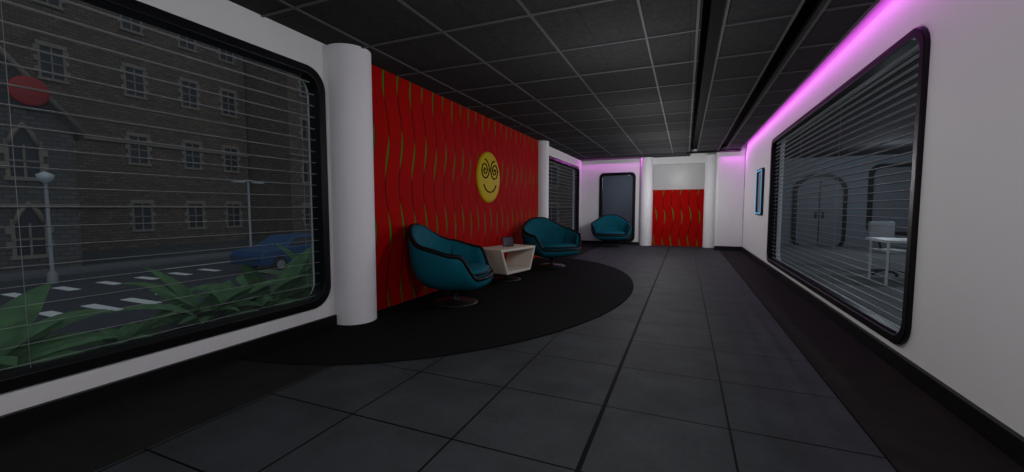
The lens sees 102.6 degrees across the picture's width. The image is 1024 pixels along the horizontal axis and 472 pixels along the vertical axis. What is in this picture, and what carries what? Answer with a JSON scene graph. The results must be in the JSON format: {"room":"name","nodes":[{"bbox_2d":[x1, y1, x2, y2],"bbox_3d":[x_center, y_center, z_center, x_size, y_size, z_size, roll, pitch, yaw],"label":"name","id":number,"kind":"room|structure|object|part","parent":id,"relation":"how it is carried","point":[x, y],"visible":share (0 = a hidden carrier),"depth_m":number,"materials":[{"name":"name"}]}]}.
{"room":"office lobby","nodes":[
{"label":"office lobby","id":0,"kind":"room"},
{"bbox_2d":[0,0,581,415],"bbox_3d":[-0.985,-0.790,6.890,0.200,3.200,18.000,2,4,23],"label":"wall","id":1,"kind":"structure","parent":0,"point":[227,17],"depth_m":3.41,"materials":[{"name":"white paint"}]},
{"bbox_2d":[0,0,317,369],"bbox_3d":[-2.849,-0.351,2.350,0.022,2.270,4.197,2,4,23],"label":"blind","id":2,"kind":"object","parent":1,"relation":"attached to","point":[5,1],"visible":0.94,"depth_m":2.83,"materials":[{"name":"grey plastic"}]},
{"bbox_2d":[0,0,330,393],"bbox_3d":[-2.846,-0.351,2.349,0.155,2.440,4.350,2,4,23],"label":"frame","id":3,"kind":"object","parent":1,"relation":"attached to","point":[18,378],"visible":0.98,"depth_m":3.36,"materials":[{"name":"black plastic"}]},
{"bbox_2d":[0,315,336,438],"bbox_3d":[-3.141,1.114,1.594,0.035,0.120,6.350,2,4,23],"label":"baseboard","id":4,"kind":"structure","parent":1,"relation":"attached to","point":[21,420],"depth_m":2.85,"materials":[{"name":"black plastic"}]},
{"bbox_2d":[371,64,537,310],"bbox_3d":[-0.548,-0.731,7.634,0.029,2.980,6.300,2,4,23],"label":"wall panel","id":5,"kind":"object","parent":1,"relation":"attached to","point":[428,147],"visible":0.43,"depth_m":6.09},
{"bbox_2d":[476,152,499,202],"bbox_3d":[-0.429,-1.112,7.786,0.052,0.960,0.960,2,4,23],"label":"wall sign","id":6,"kind":"object","parent":5,"relation":"attached to","point":[487,173],"visible":1,"depth_m":7.71,"materials":[{"name":"yellow ceramic"}]},
{"bbox_2d":[549,161,575,228],"bbox_3d":[1.601,-1.083,12.874,0.029,2.290,3.488,2,4,23],"label":"blind","id":7,"kind":"object","parent":1,"relation":"attached to","point":[549,161],"visible":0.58,"depth_m":12.80,"materials":[{"name":"grey plastic"}]},
{"bbox_2d":[549,156,579,231],"bbox_3d":[1.604,-1.083,12.873,0.155,2.470,3.650,2,4,23],"label":"frame","id":8,"kind":"object","parent":1,"relation":"attached to","point":[553,159],"visible":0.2,"depth_m":14.43,"materials":[{"name":"black plastic"}]},
{"bbox_2d":[229,0,702,160],"bbox_3d":[0.722,-2.141,5.967,3.590,0.060,17.800,2,4,23],"label":"ceiling","id":9,"kind":"structure","parent":0,"point":[371,22],"depth_m":4.61,"materials":[{"name":"tile"}]},
{"bbox_2d":[261,0,879,159],"bbox_3d":[1.240,-2.072,5.487,4.920,0.014,17.311,2,4,23],"label":"grid","id":10,"kind":"object","parent":9,"relation":"attached to","point":[291,7],"visible":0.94,"depth_m":4.79,"materials":[{"name":"metal"}]},
{"bbox_2d":[0,238,1023,471],"bbox_3d":[4.988,0.964,6.116,11.900,0.204,21.400,2,4,23],"label":"floor","id":11,"kind":"structure","parent":0,"point":[709,380],"depth_m":2.66,"materials":[{"name":"tile"}]},
{"bbox_2d":[327,43,376,324],"bbox_3d":[-1.785,-0.522,4.570,0.470,2.980,0.470,2,4,23],"label":"pillar","id":12,"kind":"structure","parent":11,"relation":"on","point":[349,65],"depth_m":4.38,"materials":[{"name":"white paint"}]},
{"bbox_2d":[238,257,633,364],"bbox_3d":[0.494,0.820,6.646,2.780,0.009,8.040,2,4,23],"label":"rug","id":13,"kind":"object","parent":11,"relation":"on","point":[545,300],"depth_m":4.63,"materials":[{"name":"black carpet"}]},
{"bbox_2d":[407,223,493,307],"bbox_3d":[-0.797,0.363,5.487,1.093,1.058,1.334,1,4,8],"label":"tub chair","id":14,"kind":"object","parent":13,"relation":"on","point":[439,262],"visible":1,"depth_m":5.07,"materials":[{"name":"teal fabric"}]},
{"bbox_2d":[467,262,491,277],"bbox_3d":[-0.722,0.476,5.484,0.872,0.155,1.068,1,4,8],"label":"seat cushion","id":15,"kind":"object","parent":14,"relation":"on","point":[478,269],"depth_m":5.29,"materials":[{"name":"teal fabric"}]},
{"bbox_2d":[483,244,534,281],"bbox_3d":[-0.099,0.481,7.276,0.560,0.580,1.072,3,5,35],"label":"side table","id":16,"kind":"object","parent":13,"relation":"on","point":[519,258],"visible":0.89,"depth_m":7.20,"materials":[{"name":"white plastic"}]},
{"bbox_2d":[502,237,513,246],"bbox_3d":[-0.078,0.100,7.320,0.200,0.176,0.096,-1,4,-17],"label":"frame","id":17,"kind":"object","parent":16,"relation":"on","point":[507,241],"visible":1,"depth_m":7.29,"materials":[{"name":"grey plastic"}]},
{"bbox_2d":[522,217,580,267],"bbox_3d":[0.857,0.122,9.024,1.334,1.058,1.093,-2,4,-29],"label":"tub chair","id":18,"kind":"object","parent":13,"relation":"on","point":[551,240],"visible":0.97,"depth_m":9.08,"materials":[{"name":"teal fabric"}]},
{"bbox_2d":[541,242,576,249],"bbox_3d":[0.894,0.238,8.965,1.068,0.155,0.872,-2,4,-29],"label":"seat cushion","id":19,"kind":"object","parent":18,"relation":"on","point":[544,245],"depth_m":8.67,"materials":[{"name":"teal fabric"}]},
{"bbox_2d":[538,141,548,256],"bbox_3d":[0.758,-0.935,10.636,0.380,2.980,0.380,2,4,23],"label":"pillar","id":20,"kind":"structure","parent":11,"relation":"on","point":[543,146],"depth_m":10.44,"materials":[{"name":"white paint"}]},
{"bbox_2d":[591,214,631,246],"bbox_3d":[3.308,-0.186,13.692,1.334,1.058,1.092,1,4,13],"label":"tub chair","id":21,"kind":"object","parent":11,"relation":"on","point":[609,227],"visible":1,"depth_m":13.83,"materials":[{"name":"teal fabric"}]},
{"bbox_2d":[597,231,625,234],"bbox_3d":[3.291,-0.069,13.625,1.068,0.155,0.872,1,4,13],"label":"seat cushion","id":22,"kind":"object","parent":21,"relation":"on","point":[598,232],"depth_m":13.30,"materials":[{"name":"teal fabric"}]},
{"bbox_2d":[574,248,668,471],"bbox_3d":[1.704,0.923,5.271,0.026,0.002,16.900,2,4,23],"label":"strip","id":23,"kind":"object","parent":11,"relation":"on","point":[597,422],"visible":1,"depth_m":2.77,"materials":[{"name":"black metal"}]},
{"bbox_2d":[639,157,652,245],"bbox_3d":[4.590,-1.167,14.025,0.400,2.980,0.400,2,4,23],"label":"pillar","id":24,"kind":"structure","parent":11,"relation":"on","point":[646,183],"depth_m":13.87,"materials":[{"name":"white paint"}]},
{"bbox_2d":[702,154,715,247],"bbox_3d":[6.396,-1.115,13.266,0.340,2.980,0.340,2,4,23],"label":"pillar","id":25,"kind":"structure","parent":11,"relation":"on","point":[710,160],"depth_m":13.14,"materials":[{"name":"white paint"}]},
{"bbox_2d":[713,144,745,246],"bbox_3d":[6.749,-1.217,12.783,0.740,3.250,1.100,2,4,23],"label":"wall pier","id":26,"kind":"object","parent":11,"relation":"on","point":[730,166],"visible":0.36,"depth_m":12.29,"materials":[{"name":"white paint"}]},
{"bbox_2d":[714,246,740,250],"bbox_3d":[6.520,0.374,12.373,0.760,0.130,0.030,2,4,23],"label":"baseboard","id":27,"kind":"structure","parent":26,"relation":"attached to","point":[730,248],"depth_m":12.35,"materials":[{"name":"black plastic"}]},
{"bbox_2d":[867,221,905,276],"bbox_3d":[7.201,0.236,7.839,0.590,1.018,0.600,1,4,13],"label":"office chair","id":28,"kind":"object","parent":11,"relation":"on","point":[874,228],"visible":0.65,"depth_m":8.01,"materials":[{"name":"metal"}]},
{"bbox_3d":[7.208,0.026,7.854,0.480,0.600,0.500,1,4,13],"label":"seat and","id":29,"kind":"part","parent":28,"relation":"part of","materials":[{"name":"white plastic"}]},
{"bbox_2d":[866,237,906,284],"bbox_3d":[6.953,0.438,6.881,1.400,0.750,0.800,2,4,23],"label":"desk","id":30,"kind":"object","parent":11,"relation":"on","point":[880,239],"visible":0.41,"depth_m":6.93,"materials":[{"name":"metal"}]},
{"bbox_2d":[602,175,632,237],"bbox_3d":[6.159,-1.479,16.985,5.500,3.200,0.200,2,4,23],"label":"window","id":31,"kind":"structure","parent":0,"point":[617,190],"depth_m":17.54,"materials":[{"name":"grey glass"}]},
{"bbox_2d":[581,149,715,244],"bbox_3d":[4.593,-1.287,14.179,4.400,3.200,0.200,2,4,23],"label":"wall","id":32,"kind":"structure","parent":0,"point":[591,170],"depth_m":14.57,"materials":[{"name":"white paint"}]},
{"bbox_2d":[582,240,651,244],"bbox_3d":[3.655,0.241,14.555,2.460,0.100,0.030,2,4,23],"label":"baseboard","id":33,"kind":"structure","parent":32,"relation":"attached to","point":[583,241],"depth_m":14.57,"materials":[{"name":"black plastic"}]},
{"bbox_2d":[599,172,635,241],"bbox_3d":[3.718,-1.019,14.505,1.250,2.420,0.155,2,4,23],"label":"frame","id":34,"kind":"object","parent":32,"relation":"attached to","point":[632,174],"visible":0.86,"depth_m":14.32,"materials":[{"name":"black plastic"}]},
{"bbox_2d":[652,189,703,246],"bbox_3d":[5.600,-0.612,13.832,1.640,1.900,0.060,2,4,23],"label":"wall panel","id":35,"kind":"object","parent":32,"relation":"attached to","point":[677,215],"visible":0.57,"depth_m":13.80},
{"bbox_2d":[653,163,704,189],"bbox_3d":[5.845,-1.314,14.573,2.400,3.200,0.100,2,4,23],"label":"wall niche","id":36,"kind":"object","parent":32,"relation":"attached to","point":[673,176],"depth_m":14.45,"materials":[{"name":"white paint"}]},
{"bbox_2d":[697,0,801,150],"bbox_3d":[2.639,-2.053,4.673,0.590,0.060,16.900,2,4,23],"label":"ceiling","id":37,"kind":"structure","parent":0,"point":[760,36],"depth_m":4.55,"materials":[{"name":"tile"}]},
{"bbox_2d":[687,149,741,153],"bbox_3d":[6.012,-2.524,12.244,1.450,0.030,0.300,2,4,23],"label":"trim","id":38,"kind":"structure","parent":37,"relation":"attached to","point":[731,150],"depth_m":12.14,"materials":[{"name":"grey metal"}]},
{"bbox_2d":[690,0,822,148],"bbox_3d":[2.634,-2.152,4.668,1.020,0.020,16.900,2,4,23],"label":"ceiling beam","id":39,"kind":"structure","parent":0,"point":[712,11],"depth_m":4.87,"materials":[{"name":"black metal"}]},
{"bbox_2d":[724,0,875,149],"bbox_3d":[3.247,-2.035,4.417,0.390,0.060,16.900,2,4,23],"label":"ceiling","id":40,"kind":"structure","parent":0,"point":[832,25],"depth_m":4.55,"materials":[{"name":"tile"}]},
{"bbox_2d":[780,154,912,247],"bbox_3d":[11.253,-1.284,13.757,6.400,3.250,0.200,2,4,23],"label":"wall","id":41,"kind":"structure","parent":0,"point":[861,207],"depth_m":13.65,"materials":[{"name":"grey paint"}]},
{"bbox_2d":[791,174,847,245],"bbox_3d":[10.457,-0.732,13.968,1.500,2.720,0.100,2,4,23],"label":"door frame","id":42,"kind":"structure","parent":41,"relation":"in","point":[845,198],"depth_m":13.78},
{"bbox_2d":[796,177,843,245],"bbox_3d":[10.444,-0.854,13.927,1.360,2.350,0.070,2,4,23],"label":"door leaves","id":43,"kind":"structure","parent":42,"relation":"attached to","point":[810,214],"depth_m":13.95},
{"bbox_2d":[866,163,911,235],"bbox_3d":[12.623,-1.159,13.023,2.100,2.300,0.100,2,4,23],"label":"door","id":44,"kind":"structure","parent":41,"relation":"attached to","point":[878,207],"depth_m":13.20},
{"bbox_2d":[784,51,918,158],"bbox_3d":[7.624,-2.113,5.335,6.200,0.050,18.000,2,4,23],"label":"ceiling","id":45,"kind":"structure","parent":0,"point":[909,148],"depth_m":8.56,"materials":[{"name":"tile"}]},
{"bbox_2d":[742,0,1023,436],"bbox_3d":[4.481,-0.769,6.212,0.200,3.250,21.000,2,4,23],"label":"wall","id":46,"kind":"structure","parent":0,"point":[967,330],"depth_m":2.57,"materials":[{"name":"white paint"}]},
{"bbox_2d":[755,167,764,214],"bbox_3d":[5.723,-1.017,9.477,0.056,1.060,0.800,2,4,23],"label":"wall screen","id":47,"kind":"object","parent":46,"relation":"attached to","point":[760,175],"visible":1,"depth_m":9.41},
{"bbox_2d":[771,44,918,328],"bbox_3d":[4.198,-0.528,5.684,0.029,2.310,5.685,2,4,23],"label":"blind","id":48,"kind":"object","parent":46,"relation":"attached to","point":[917,46],"visible":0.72,"depth_m":4.35,"materials":[{"name":"grey plastic"}]},
{"bbox_2d":[766,26,930,344],"bbox_3d":[4.191,-0.528,5.687,0.155,2.460,5.820,2,4,23],"label":"frame","id":49,"kind":"object","parent":46,"relation":"attached to","point":[920,35],"visible":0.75,"depth_m":3.46,"materials":[{"name":"black plastic"}]},
{"bbox_2d":[741,247,1023,467],"bbox_3d":[3.576,0.912,4.479,0.035,0.130,16.900,2,4,23],"label":"baseboard","id":50,"kind":"structure","parent":46,"relation":"attached to","point":[1004,438],"depth_m":2.81,"materials":[{"name":"black plastic"}]},
{"label":"outside","id":51,"kind":"structure","parent":0,"visible":0},
{"bbox_2d":[0,239,307,335],"bbox_3d":[-25.552,0.853,21.739,56.100,0.100,100.000,2,4,23],"label":"road","id":52,"kind":"structure","parent":51,"point":[87,287],"depth_m":12.76,"materials":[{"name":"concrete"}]},
{"bbox_2d":[0,59,82,273],"bbox_3d":[-21.402,-3.533,13.377,8.000,9.787,7.400,2,4,23],"label":"building","id":53,"kind":"structure","parent":52,"relation":"on","point":[71,253],"depth_m":14.61,"materials":[{"name":"grey stone"}]},
{"bbox_2d":[6,75,49,106],"bbox_3d":[-16.560,-4.934,14.008,0.360,1.000,1.000,2,4,23],"label":"round sign","id":54,"kind":"object","parent":53,"relation":"attached to","point":[27,97],"visible":0.92,"depth_m":13.91,"materials":[{"name":"red metal"}]},
{"bbox_2d":[0,122,79,259],"bbox_3d":[-17.671,-1.405,11.944,0.160,4.699,7.400,2,4,23],"label":"window","id":55,"kind":"structure","parent":53,"relation":"in","point":[25,157],"depth_m":14.13,"materials":[{"name":"glass"}]},
{"bbox_2d":[0,46,87,140],"bbox_3d":[-21.246,-6.031,13.140,8.340,5.107,8.021,2,4,23],"label":"roof","id":56,"kind":"structure","parent":53,"relation":"on","point":[76,128],"depth_m":14.61,"materials":[{"name":"stone"}]},
{"bbox_2d":[35,171,58,283],"bbox_3d":[-13.831,-0.244,12.249,0.400,3.360,0.400,2,4,23],"label":"street lamp","id":57,"kind":"object","parent":52,"relation":"on","point":[44,177],"visible":0.99,"depth_m":12.22,"materials":[{"name":"metal"}]},
{"bbox_2d":[0,261,229,316],"bbox_3d":[-7.765,1.125,16.957,8.400,0.007,35.000,2,4,23],"label":"road markings","id":58,"kind":"object","parent":52,"relation":"on","point":[143,301],"visible":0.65,"depth_m":10.21,"materials":[{"name":"paint"}]},
{"bbox_2d":[0,252,231,281],"bbox_3d":[-20.267,1.953,4.133,1.450,0.100,71.600,2,4,23],"label":"pavement","id":59,"kind":"structure","parent":52,"relation":"on","point":[130,264],"depth_m":15.38,"materials":[{"name":"grey concrete"}]},
{"bbox_2d":[0,0,250,251],"bbox_3d":[-25.410,-9.853,23.669,8.300,20.999,15.600,2,4,23],"label":"building","id":60,"kind":"structure","parent":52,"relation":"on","point":[14,14],"depth_m":23.63,"materials":[{"name":"brick"}]},
{"bbox_2d":[231,180,263,245],"bbox_3d":[-11.117,-0.646,17.384,0.240,3.465,1.280,2,4,23],"label":"street lamp","id":61,"kind":"object","parent":52,"relation":"on","point":[248,188],"visible":0.5,"depth_m":17.34,"materials":[{"name":"metal"}]},
{"bbox_2d":[230,233,311,270],"bbox_3d":[-8.445,0.568,15.795,1.680,1.279,3.756,2,4,23],"label":"car","id":62,"kind":"object","parent":52,"relation":"on","point":[267,250],"visible":0.51,"depth_m":14.51,"materials":[{"name":"blue paint"}]},
{"bbox_2d":[243,57,311,239],"bbox_3d":[-16.536,-9.088,34.492,8.300,17.999,11.900,2,4,23],"label":"building","id":63,"kind":"structure","parent":52,"relation":"on","point":[298,216],"depth_m":28.77,"materials":[{"name":"brick"}]},
{"bbox_2d":[548,161,572,228],"bbox_3d":[2.185,-9.289,37.442,24.100,17.999,8.300,2,4,23],"label":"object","id":64,"kind":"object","parent":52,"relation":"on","point":[567,208],"visible":0.02,"depth_m":32.91,"materials":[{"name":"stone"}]},
{"bbox_3d":[-6.884,2.337,-1.499,3.600,0.100,71.600,2,4,23],"label":"pavement","id":65,"kind":"object","parent":52,"relation":"on","visible":0},
{"bbox_2d":[4,295,271,371],"bbox_3d":[-3.722,1.499,3.960,1.950,0.830,7.800,2,4,23],"label":"planter bed","id":66,"kind":"object","parent":65,"relation":"on","point":[169,327],"visible":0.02,"depth_m":4.57,"materials":[{"name":"soil"}]},
{"bbox_2d":[0,282,120,372],"bbox_3d":[-3.952,0.793,2.961,1.528,0.700,1.635,2,4,23],"label":"leafy plant","id":67,"kind":"object","parent":66,"relation":"on","point":[15,316],"visible":0.88,"depth_m":3.17,"materials":[{"name":"green plant"}]},
{"bbox_2d":[84,304,183,351],"bbox_3d":[-3.540,0.899,3.821,1.003,0.372,0.907,2,4,23],"label":"leafy plant","id":68,"kind":"object","parent":66,"relation":"on","point":[130,331],"visible":0.4,"depth_m":3.85,"materials":[{"name":"green plant"}]},
{"bbox_2d":[119,267,283,323],"bbox_3d":[-3.271,0.671,4.438,1.387,0.743,1.320,-3,5,-34],"label":"leafy plant","id":69,"kind":"object","parent":66,"relation":"on","point":[177,290],"visible":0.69,"depth_m":4.32,"materials":[{"name":"green plant"}]},
{"bbox_2d":[189,246,312,309],"bbox_3d":[-3.066,0.576,5.244,1.623,0.822,1.499,2,4,23],"label":"leafy plant","id":70,"kind":"object","parent":66,"relation":"on","point":[251,278],"visible":0.49,"depth_m":5.18,"materials":[{"name":"green plant"}]},
{"bbox_2d":[257,270,280,275],"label":"leafy plant","id":71,"kind":"object","parent":66,"relation":"on","point":[276,272],"depth_m":5.64,"materials":[{"name":"green plant"}]},
{"bbox_2d":[274,243,297,265],"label":"leafy plant","id":72,"kind":"object","parent":66,"relation":"on","point":[292,257],"depth_m":5.66,"materials":[{"name":"green plant"}]},
{"bbox_2d":[303,243,312,289],"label":"leafy plant","id":73,"kind":"object","parent":66,"relation":"on","point":[310,271],"depth_m":5.95,"materials":[{"name":"green plant"}]}
]}

